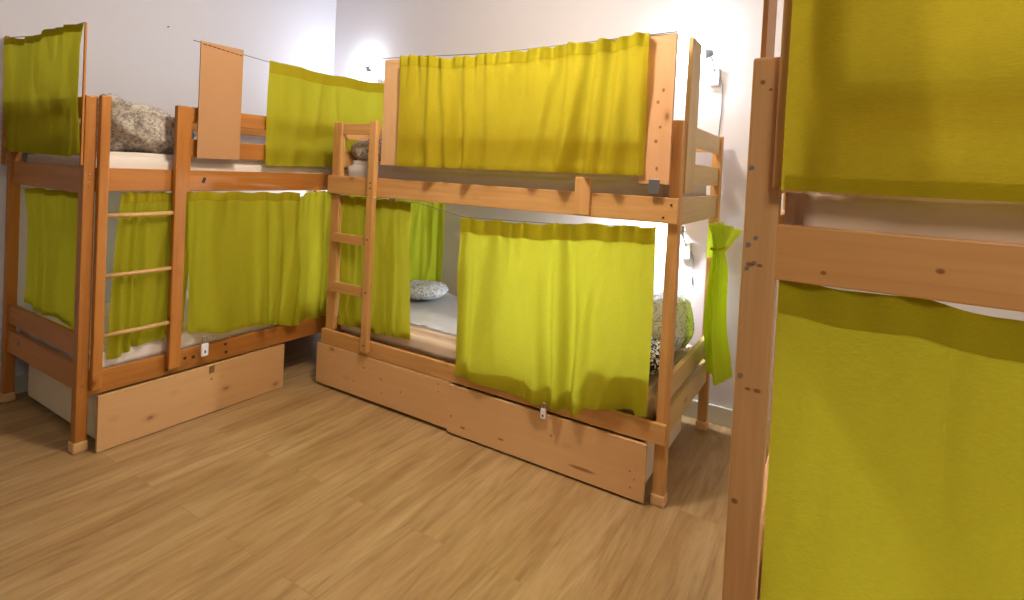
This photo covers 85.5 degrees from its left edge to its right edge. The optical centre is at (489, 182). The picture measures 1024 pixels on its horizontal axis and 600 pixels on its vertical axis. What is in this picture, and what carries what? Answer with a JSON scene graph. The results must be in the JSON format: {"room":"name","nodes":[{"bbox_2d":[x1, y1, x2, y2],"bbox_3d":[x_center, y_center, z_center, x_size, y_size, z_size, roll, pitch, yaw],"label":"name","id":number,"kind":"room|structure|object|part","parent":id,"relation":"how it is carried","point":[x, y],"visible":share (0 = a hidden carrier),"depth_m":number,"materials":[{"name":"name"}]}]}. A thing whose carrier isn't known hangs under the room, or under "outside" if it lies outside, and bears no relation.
{"room":"dormitory","nodes":[
{"label":"dormitory","id":0,"kind":"room"},
{"bbox_2d":[0,0,336,378],"bbox_3d":[-2.800,-0.280,2.931,0.120,2.950,5.140,4,1,32],"label":"wall","id":1,"kind":"structure","parent":0,"point":[133,56],"depth_m":3.69,"materials":[{"name":"paint"}]},
{"bbox_2d":[0,373,28,393],"bbox_3d":[-2.846,1.143,2.876,0.014,0.105,5.020,4,1,32],"label":"baseboard","id":2,"kind":"structure","parent":1,"relation":"attached to","point":[21,381],"depth_m":3.15,"materials":[{"name":"paint"}]},
{"bbox_2d":[0,332,768,599],"bbox_3d":[-0.342,1.404,1.341,6.105,0.100,5.120,4,1,32],"label":"floor","id":3,"kind":"structure","parent":0,"point":[305,488],"depth_m":2.21,"materials":[{"name":"laminate"}]},
{"bbox_2d":[28,344,284,452],"bbox_3d":[-1.915,1.100,3.217,0.905,0.268,1.010,4,1,32],"label":"drawer","id":4,"kind":"object","parent":3,"relation":"on","point":[118,416],"visible":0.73,"depth_m":2.89,"materials":[{"name":"brown wood"}]},
{"bbox_3d":[-2.175,1.096,2.830,0.882,0.208,0.018,4,1,32],"label":"panel","id":5,"kind":"part","parent":4,"relation":"part of","materials":[{"name":"beige wood"}]},
{"bbox_3d":[-1.922,1.194,3.221,0.864,0.010,0.914,4,1,32],"label":"panel","id":6,"kind":"part","parent":4,"relation":"part of","materials":[{"name":"brown wood"}]},
{"bbox_3d":[-1.675,1.104,3.617,0.882,0.208,0.018,4,1,32],"label":"panel","id":7,"kind":"part","parent":4,"relation":"part of","materials":[{"name":"brown wood"}]},
{"bbox_2d":[0,22,394,453],"bbox_3d":[-1.681,0.238,3.654,0.984,1.995,2.149,4,1,32],"label":"bunk bed","id":8,"kind":"object","parent":3,"relation":"on","point":[85,179],"visible":0.6,"depth_m":2.82,"materials":[{"name":"brown wood"}]},
{"bbox_3d":[-2.617,0.355,3.028,0.050,1.605,0.050,4,1,32],"label":"corner post","id":9,"kind":"part","parent":8,"relation":"part of","materials":[{"name":"brown wood"}]},
{"bbox_3d":[-2.272,0.886,2.803,0.830,0.120,0.025,4,1,32],"label":"rail","id":10,"kind":"part","parent":8,"relation":"part of","materials":[{"name":"brown wood"}]},
{"bbox_3d":[-2.226,-0.033,2.783,0.830,0.120,0.025,4,1,32],"label":"rail","id":11,"kind":"part","parent":8,"relation":"part of","materials":[{"name":"brown wood"}]},
{"bbox_2d":[24,188,77,329],"bbox_3d":[-2.176,0.384,2.786,0.712,0.712,0.048,4,1,31],"label":"curtain","id":12,"kind":"object","parent":8,"relation":"hanging from","point":[52,214],"visible":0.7,"depth_m":2.83,"materials":[{"name":"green fabric"}]},
{"bbox_3d":[-1.875,0.402,2.557,0.050,1.605,0.050,4,1,32],"label":"corner post","id":13,"kind":"part","parent":8,"relation":"part of","materials":[{"name":"brown wood"}]},
{"bbox_3d":[-1.809,0.283,2.570,0.034,1.370,0.042,4,1,32],"label":"ladder post","id":14,"kind":"part","parent":8,"relation":"part of","materials":[{"name":"brown wood"}]},
{"bbox_2d":[106,191,193,359],"bbox_3d":[-1.714,0.449,2.814,0.056,0.807,0.400,4,1,31],"label":"curtain","id":15,"kind":"object","parent":8,"relation":"hanging from","point":[143,242],"visible":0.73,"depth_m":2.77,"materials":[{"name":"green fabric"}]},
{"bbox_2d":[20,290,280,371],"bbox_3d":[-1.712,0.837,3.677,0.866,0.161,2.019,4,1,32],"label":"mattress","id":16,"kind":"object","parent":8,"relation":"on","point":[156,347],"visible":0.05,"depth_m":2.96,"materials":[{"name":"fabric"}]},
{"bbox_3d":[-1.619,0.287,2.870,0.034,1.367,0.062,4,1,32],"label":"ladder post","id":17,"kind":"part","parent":8,"relation":"part of","materials":[{"name":"brown wood"}]},
{"bbox_2d":[27,151,347,173],"bbox_3d":[-1.666,-0.091,3.657,0.869,0.148,1.994,4,1,32],"label":"mattress","id":18,"kind":"object","parent":8,"relation":"on","point":[130,160],"visible":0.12,"depth_m":2.97,"materials":[{"name":"fabric"}]},
{"bbox_2d":[79,93,194,153],"bbox_3d":[-2.030,-0.324,3.075,0.876,0.306,0.532,3,1,21],"label":"duvet","id":19,"kind":"object","parent":18,"relation":"on","point":[141,128],"visible":0.39,"depth_m":2.83,"materials":[{"name":"grey fabric"}]},
{"bbox_3d":[-1.598,-0.170,2.917,0.025,0.450,0.037,4,1,32],"label":"guard post","id":20,"kind":"part","parent":8,"relation":"part of","materials":[{"name":"brown wood"}]},
{"bbox_2d":[200,336,208,356],"bbox_3d":[-1.546,0.886,3.000,0.016,0.110,0.039,4,1,32],"label":"padlock","id":21,"kind":"object","parent":8,"relation":"hanging from","point":[204,346],"visible":1,"depth_m":2.99,"materials":[{"name":"white plastic"}]},
{"bbox_3d":[-1.341,0.953,3.440,0.026,0.110,2.023,4,1,32],"label":"rail","id":22,"kind":"part","parent":8,"relation":"part of","materials":[{"name":"brown wood"}]},
{"bbox_3d":[-1.294,-0.006,3.419,0.026,0.110,2.023,4,1,32],"label":"rail","id":23,"kind":"part","parent":8,"relation":"part of","materials":[{"name":"brown wood"}]},
{"bbox_3d":[-1.158,-0.352,3.597,0.024,0.083,1.583,4,1,32],"label":"guard rail","id":24,"kind":"part","parent":8,"relation":"part of","materials":[{"name":"brown wood"}]},
{"bbox_3d":[-1.167,-0.176,3.600,0.024,0.095,1.583,4,1,32],"label":"guard rail","id":25,"kind":"part","parent":8,"relation":"part of","materials":[{"name":"brown wood"}]},
{"bbox_3d":[-2.029,-0.401,3.890,0.024,0.083,2.023,4,1,32],"label":"guard rail","id":26,"kind":"part","parent":8,"relation":"part of","materials":[{"name":"brown wood"}]},
{"bbox_2d":[188,191,300,333],"bbox_3d":[-1.399,0.476,3.213,0.073,0.856,0.730,4,1,32],"label":"curtain","id":27,"kind":"object","parent":8,"relation":"hanging from","point":[245,271],"visible":1,"depth_m":3.19,"materials":[{"name":"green fabric"}]},
{"bbox_2d":[193,40,365,81],"bbox_3d":[-1.106,-0.722,3.580,0.004,0.032,1.645,4,1,32],"label":"wire","id":28,"kind":"object","parent":8,"relation":"attached to","point":[193,40],"visible":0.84,"depth_m":3.20,"materials":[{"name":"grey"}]},
{"bbox_2d":[196,41,243,159],"bbox_3d":[-1.465,-0.436,3.014,0.012,0.617,0.244,4,1,32],"label":"panel","id":29,"kind":"object","parent":28,"relation":"hanging from","point":[221,67],"visible":1,"depth_m":3.00,"materials":[{"name":"brown wood"}]},
{"bbox_2d":[266,60,383,167],"bbox_3d":[-1.015,-0.414,3.741,0.032,0.635,1.120,4,1,32],"label":"curtain","id":30,"kind":"object","parent":28,"relation":"hanging from","point":[304,106],"visible":0.71,"depth_m":3.54,"materials":[{"name":"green fabric"}]},
{"bbox_2d":[299,191,386,321],"bbox_3d":[-1.031,0.481,3.873,0.077,0.854,0.860,4,1,34],"label":"curtain","id":31,"kind":"object","parent":8,"relation":"hanging from","point":[315,207],"visible":0.3,"depth_m":3.66,"materials":[{"name":"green fabric"}]},
{"bbox_2d":[316,341,463,428],"bbox_3d":[-0.446,1.166,3.533,1.035,0.268,0.780,4,1,32],"label":"drawer","id":32,"kind":"object","parent":3,"relation":"on","point":[423,396],"visible":0.36,"depth_m":3.17,"materials":[{"name":"brown wood"}]},
{"bbox_2d":[321,33,723,507],"bbox_3d":[0.125,0.331,3.269,2.138,2.005,0.995,4,1,32],"label":"bunk bed","id":33,"kind":"object","parent":3,"relation":"on","point":[671,146],"visible":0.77,"depth_m":2.63,"materials":[{"name":"brown wood"}]},
{"bbox_3d":[-0.977,0.427,3.478,0.050,1.605,0.050,4,1,32],"label":"corner post","id":34,"kind":"part","parent":33,"relation":"part of","materials":[{"name":"brown wood"}]},
{"bbox_3d":[-0.943,0.272,3.444,0.028,1.290,0.034,4,1,32],"label":"ladder post","id":35,"kind":"part","parent":33,"relation":"part of","materials":[{"name":"brown wood"}]},
{"bbox_3d":[-0.767,0.937,3.861,0.025,0.120,0.830,4,1,32],"label":"rail","id":36,"kind":"part","parent":33,"relation":"part of","materials":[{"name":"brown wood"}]},
{"bbox_3d":[-0.777,-0.323,3.347,0.292,0.067,0.022,4,1,32],"label":"guard rail","id":37,"kind":"part","parent":33,"relation":"part of","materials":[{"name":"brown wood"}]},
{"bbox_3d":[-0.700,0.318,3.226,0.052,1.350,0.032,4,1,32],"label":"ladder post","id":38,"kind":"part","parent":33,"relation":"part of","materials":[{"name":"brown wood"}]},
{"bbox_2d":[338,196,410,339],"bbox_3d":[-0.693,0.493,3.289,0.610,0.799,0.048,4,2,34],"label":"curtain","id":39,"kind":"object","parent":33,"relation":"hanging from","point":[390,309],"visible":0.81,"depth_m":3.25,"materials":[{"name":"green fabric"}]},
{"bbox_2d":[395,199,444,281],"bbox_3d":[-0.536,0.439,4.056,0.394,0.689,0.104,2,1,-31],"label":"curtain","id":40,"kind":"object","parent":33,"relation":"hanging from","point":[426,234],"visible":0.56,"depth_m":4.12,"materials":[{"name":"fabric"}]},
{"bbox_3d":[-0.154,1.012,2.906,2.129,0.088,0.024,4,1,32],"label":"rail","id":41,"kind":"part","parent":33,"relation":"part of","materials":[{"name":"brown wood"}]},
{"bbox_2d":[333,194,667,226],"bbox_3d":[-0.126,0.152,2.857,2.060,0.059,0.004,4,1,32],"label":"wire","id":42,"kind":"object","parent":33,"relation":"attached to","point":[333,194],"visible":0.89,"depth_m":2.79,"materials":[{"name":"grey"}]},
{"bbox_3d":[-0.107,0.065,2.885,2.129,0.110,0.024,4,1,32],"label":"rail","id":43,"kind":"part","parent":33,"relation":"part of","materials":[{"name":"brown wood"}]},
{"bbox_2d":[340,322,697,419],"bbox_3d":[0.110,0.935,3.303,2.019,0.161,0.866,4,1,32],"label":"mattress","id":44,"kind":"object","parent":33,"relation":"on","point":[425,341],"visible":0.13,"depth_m":3.08,"materials":[{"name":"beige fabric"}]},
{"bbox_2d":[410,293,457,335],"bbox_3d":[0.008,0.839,3.370,1.450,0.024,0.760,4,1,32],"label":"sheet","id":45,"kind":"object","parent":44,"relation":"on","point":[440,314],"visible":0.18,"depth_m":3.46,"materials":[{"name":"white fabric"}]},
{"bbox_2d":[410,280,447,299],"bbox_3d":[-0.480,0.736,3.851,0.388,0.096,0.350,3,1,27],"label":"pillow","id":46,"kind":"object","parent":45,"relation":"on","point":[419,289],"visible":0.71,"depth_m":3.72,"materials":[{"name":"grey fabric"}]},
{"bbox_2d":[649,337,659,374],"bbox_3d":[0.701,0.797,2.618,0.317,0.146,0.295,3,1,27],"label":"duvet","id":47,"kind":"object","parent":44,"relation":"on","point":[655,344],"visible":0.16,"depth_m":2.48,"materials":[{"name":"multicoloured fabric"}]},
{"bbox_2d":[652,285,694,352],"bbox_3d":[0.928,0.717,2.956,0.286,0.312,0.499,4,1,32],"label":"pillow","id":48,"kind":"object","parent":44,"relation":"on","point":[684,330],"visible":0.44,"depth_m":2.80,"materials":[{"name":"green fabric"}]},
{"bbox_2d":[396,32,649,175],"bbox_3d":[0.078,-0.363,2.709,1.388,0.617,0.082,4,1,32],"label":"curtain","id":49,"kind":"object","parent":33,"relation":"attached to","point":[581,107],"visible":1,"depth_m":2.62,"materials":[{"name":"fabric"}]},
{"bbox_2d":[348,160,705,197],"bbox_3d":[0.156,-0.002,3.284,1.992,0.169,0.865,4,1,32],"label":"mattress","id":50,"kind":"object","parent":33,"relation":"on","point":[601,183],"visible":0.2,"depth_m":2.81,"materials":[{"name":"beige fabric"}]},
{"bbox_2d":[351,137,381,160],"bbox_3d":[-0.646,-0.213,3.489,0.481,0.157,0.300,3,1,27],"label":"duvet","id":51,"kind":"object","parent":50,"relation":"on","point":[360,149],"visible":0.33,"depth_m":3.42,"materials":[{"name":"grey fabric"}]},
{"bbox_2d":[382,31,677,58],"bbox_3d":[0.078,-0.656,2.730,1.655,0.028,0.004,4,1,32],"label":"wire","id":52,"kind":"object","parent":33,"relation":"attached to","point":[674,31],"visible":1,"depth_m":2.68,"materials":[{"name":"grey metal"}]},
{"bbox_2d":[540,403,545,419],"bbox_3d":[0.252,1.073,2.600,0.027,0.077,0.016,3,1,27],"label":"padlock","id":53,"kind":"object","parent":33,"relation":"hanging from","point":[542,411],"visible":1,"depth_m":2.60,"materials":[{"name":"white plastic"}]},
{"bbox_2d":[454,218,656,416],"bbox_3d":[0.261,0.601,2.595,0.987,0.884,0.068,4,1,32],"label":"curtain","id":54,"kind":"object","parent":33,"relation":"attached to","point":[559,316],"visible":1,"depth_m":2.55,"materials":[{"name":"yellow fabric"}]},
{"bbox_3d":[0.423,0.062,2.523,0.075,0.173,0.018,4,1,32],"label":"guard post","id":55,"kind":"part","parent":33,"relation":"part of","materials":[{"name":"brown wood"}]},
{"bbox_3d":[0.769,0.538,2.367,0.050,1.605,0.050,4,1,32],"label":"corner post","id":56,"kind":"part","parent":33,"relation":"part of","materials":[{"name":"brown wood"}]},
{"bbox_3d":[0.981,1.048,2.749,0.025,0.120,0.830,4,1,32],"label":"rail","id":57,"kind":"part","parent":33,"relation":"part of","materials":[{"name":"brown wood"}]},
{"bbox_3d":[1.026,0.129,2.729,0.025,0.120,0.830,4,1,32],"label":"rail","id":58,"kind":"part","parent":33,"relation":"part of","materials":[{"name":"brown wood"}]},
{"bbox_3d":[1.241,0.545,3.110,0.050,1.605,0.050,4,1,32],"label":"corner post","id":59,"kind":"part","parent":33,"relation":"part of","materials":[{"name":"brown wood"}]},
{"bbox_2d":[704,222,742,385],"bbox_3d":[1.188,0.603,2.833,0.136,0.795,0.460,4,1,32],"label":"curtain","id":60,"kind":"object","parent":33,"relation":"hanging from","point":[721,237],"visible":1,"depth_m":2.77,"materials":[{"name":"fabric"}]},
{"bbox_2d":[447,384,681,502],"bbox_3d":[0.428,1.225,2.965,1.045,0.262,0.780,4,1,32],"label":"drawer","id":61,"kind":"object","parent":3,"relation":"on","point":[618,463],"visible":0.55,"depth_m":2.60,"materials":[{"name":"brown wood"}]},
{"bbox_3d":[0.026,1.200,3.232,0.018,0.202,0.762,4,1,32],"label":"panel","id":62,"kind":"part","parent":61,"relation":"part of","materials":[{"name":"brown wood"}]},
{"bbox_3d":[0.424,1.316,2.967,0.949,0.010,0.744,4,1,32],"label":"panel","id":63,"kind":"part","parent":61,"relation":"part of","materials":[{"name":"brown wood"}]},
{"bbox_3d":[0.841,1.251,2.713,0.018,0.202,0.762,4,1,32],"label":"panel","id":64,"kind":"part","parent":61,"relation":"part of","materials":[{"name":"beige wood"}]},
{"bbox_2d":[721,0,1023,599],"bbox_3d":[1.643,0.449,0.940,2.147,2.020,0.955,4,1,32],"label":"bunk bed","id":65,"kind":"object","parent":3,"relation":"on","point":[990,274],"visible":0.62,"depth_m":1.09,"materials":[{"name":"brown wood"}]},
{"bbox_3d":[0.529,0.553,1.133,0.062,1.605,0.050,4,1,32],"label":"corner post","id":66,"kind":"part","parent":65,"relation":"part of","materials":[{"name":"brown wood"}]},
{"bbox_3d":[0.735,1.063,1.519,0.025,0.120,0.830,4,1,32],"label":"rail","id":67,"kind":"part","parent":65,"relation":"part of","materials":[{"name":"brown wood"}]},
{"bbox_3d":[0.780,0.144,1.499,0.025,0.120,0.830,4,1,32],"label":"rail","id":68,"kind":"part","parent":65,"relation":"part of","materials":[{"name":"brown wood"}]},
{"bbox_3d":[1.001,0.560,1.876,0.062,1.605,0.050,4,1,32],"label":"corner post","id":69,"kind":"part","parent":65,"relation":"part of","materials":[{"name":"brown wood"}]},
{"bbox_2d":[760,280,1023,599],"bbox_3d":[1.314,0.650,0.632,1.794,0.831,0.044,4,1,32],"label":"curtain","id":70,"kind":"object","parent":65,"relation":"hanging from","point":[896,464],"visible":1,"depth_m":1.01,"materials":[{"name":"yellow fabric"}]},
{"bbox_3d":[1.415,0.191,0.567,2.023,0.110,0.026,4,1,32],"label":"rail","id":71,"kind":"part","parent":65,"relation":"part of","materials":[{"name":"brown wood"}]},
{"bbox_2d":[781,0,1023,202],"bbox_3d":[1.345,-0.249,0.546,1.846,0.626,0.025,4,1,32],"label":"curtain","id":72,"kind":"object","parent":65,"relation":"hanging from","point":[908,98],"visible":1,"depth_m":0.94,"materials":[{"name":"fabric"}]},
{"bbox_2d":[784,191,1023,243],"bbox_3d":[1.658,0.123,0.942,1.994,0.169,0.867,4,1,32],"label":"mattress","id":73,"kind":"object","parent":65,"relation":"on","point":[996,221],"visible":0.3,"depth_m":1.00,"materials":[{"name":"beige fabric"}]},
{"bbox_2d":[333,0,1023,418],"bbox_3d":[1.085,-0.098,3.435,5.905,2.950,0.120,4,1,32],"label":"wall","id":74,"kind":"structure","parent":0,"point":[367,32],"depth_m":3.49,"materials":[{"name":"paint"}]},
{"bbox_2d":[357,65,380,82],"bbox_3d":[-1.014,-0.778,4.626,0.219,0.408,0.110,3,1,13],"label":"reading lamp","id":75,"kind":"object","parent":74,"relation":"attached to","point":[362,70],"visible":0.84,"depth_m":4.59,"materials":[{"name":"white plastic"}]},
{"bbox_3d":[-1.065,-0.935,4.632,0.100,0.100,0.100,4,1,32],"label":"bulb","id":76,"kind":"part","parent":75,"relation":"part of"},
{"bbox_3d":[-1.003,-0.940,4.592,0.060,0.058,0.056,4,1,32],"label":"lamp shade","id":77,"kind":"part","parent":75,"relation":"part of","materials":[{"name":"grey plastic"}]},
{"bbox_2d":[662,225,693,284],"bbox_3d":[1.115,0.424,3.263,0.195,0.358,0.102,3,1,-5],"label":"reading lamp","id":78,"kind":"object","parent":74,"relation":"attached to","point":[685,252],"visible":0.51,"depth_m":3.27,"materials":[{"name":"white plastic"}]},
{"bbox_3d":[1.056,0.291,3.272,0.068,0.068,0.068,4,1,32],"label":"bulb","id":79,"kind":"part","parent":78,"relation":"part of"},
{"bbox_3d":[1.094,0.289,3.248,0.098,0.091,0.090,4,1,32],"label":"lamp shade","id":80,"kind":"part","parent":78,"relation":"part of","materials":[{"name":"grey plastic"}]},
{"bbox_2d":[687,49,722,135],"bbox_3d":[1.239,-0.506,3.189,0.214,0.520,0.106,3,1,3],"label":"reading lamp","id":81,"kind":"object","parent":74,"relation":"attached to","point":[714,73],"visible":0.64,"depth_m":3.19,"materials":[{"name":"white plastic"}]},
{"bbox_3d":[1.247,-0.732,3.160,0.060,0.058,0.056,4,1,32],"label":"lamp shade","id":82,"kind":"part","parent":81,"relation":"part of","materials":[{"name":"grey plastic"}]},
{"bbox_3d":[1.276,-0.691,3.175,0.078,0.103,0.025,2,1,-32],"label":"arm","id":83,"kind":"part","parent":81,"relation":"part of","materials":[{"name":"grey plastic"}]},
{"bbox_2d":[683,400,769,437],"bbox_3d":[0.984,1.322,3.405,5.891,0.105,0.016,4,1,32],"label":"baseboard","id":84,"kind":"structure","parent":74,"relation":"attached to","point":[718,415],"depth_m":3.19,"materials":[{"name":"paint"}]},
{"bbox_3d":[-2.228,-0.743,2.741,0.968,0.034,0.004,4,1,32],"label":"wire","id":85,"kind":"object","parent":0,"visible":0},
{"bbox_2d":[3,24,83,156],"bbox_3d":[-2.219,-0.443,2.728,0.940,0.612,0.043,4,1,32],"label":"curtain","id":86,"kind":"object","parent":85,"relation":"hanging from","point":[40,85],"visible":1,"depth_m":2.72,"materials":[{"name":"yellow fabric"}]}
]}

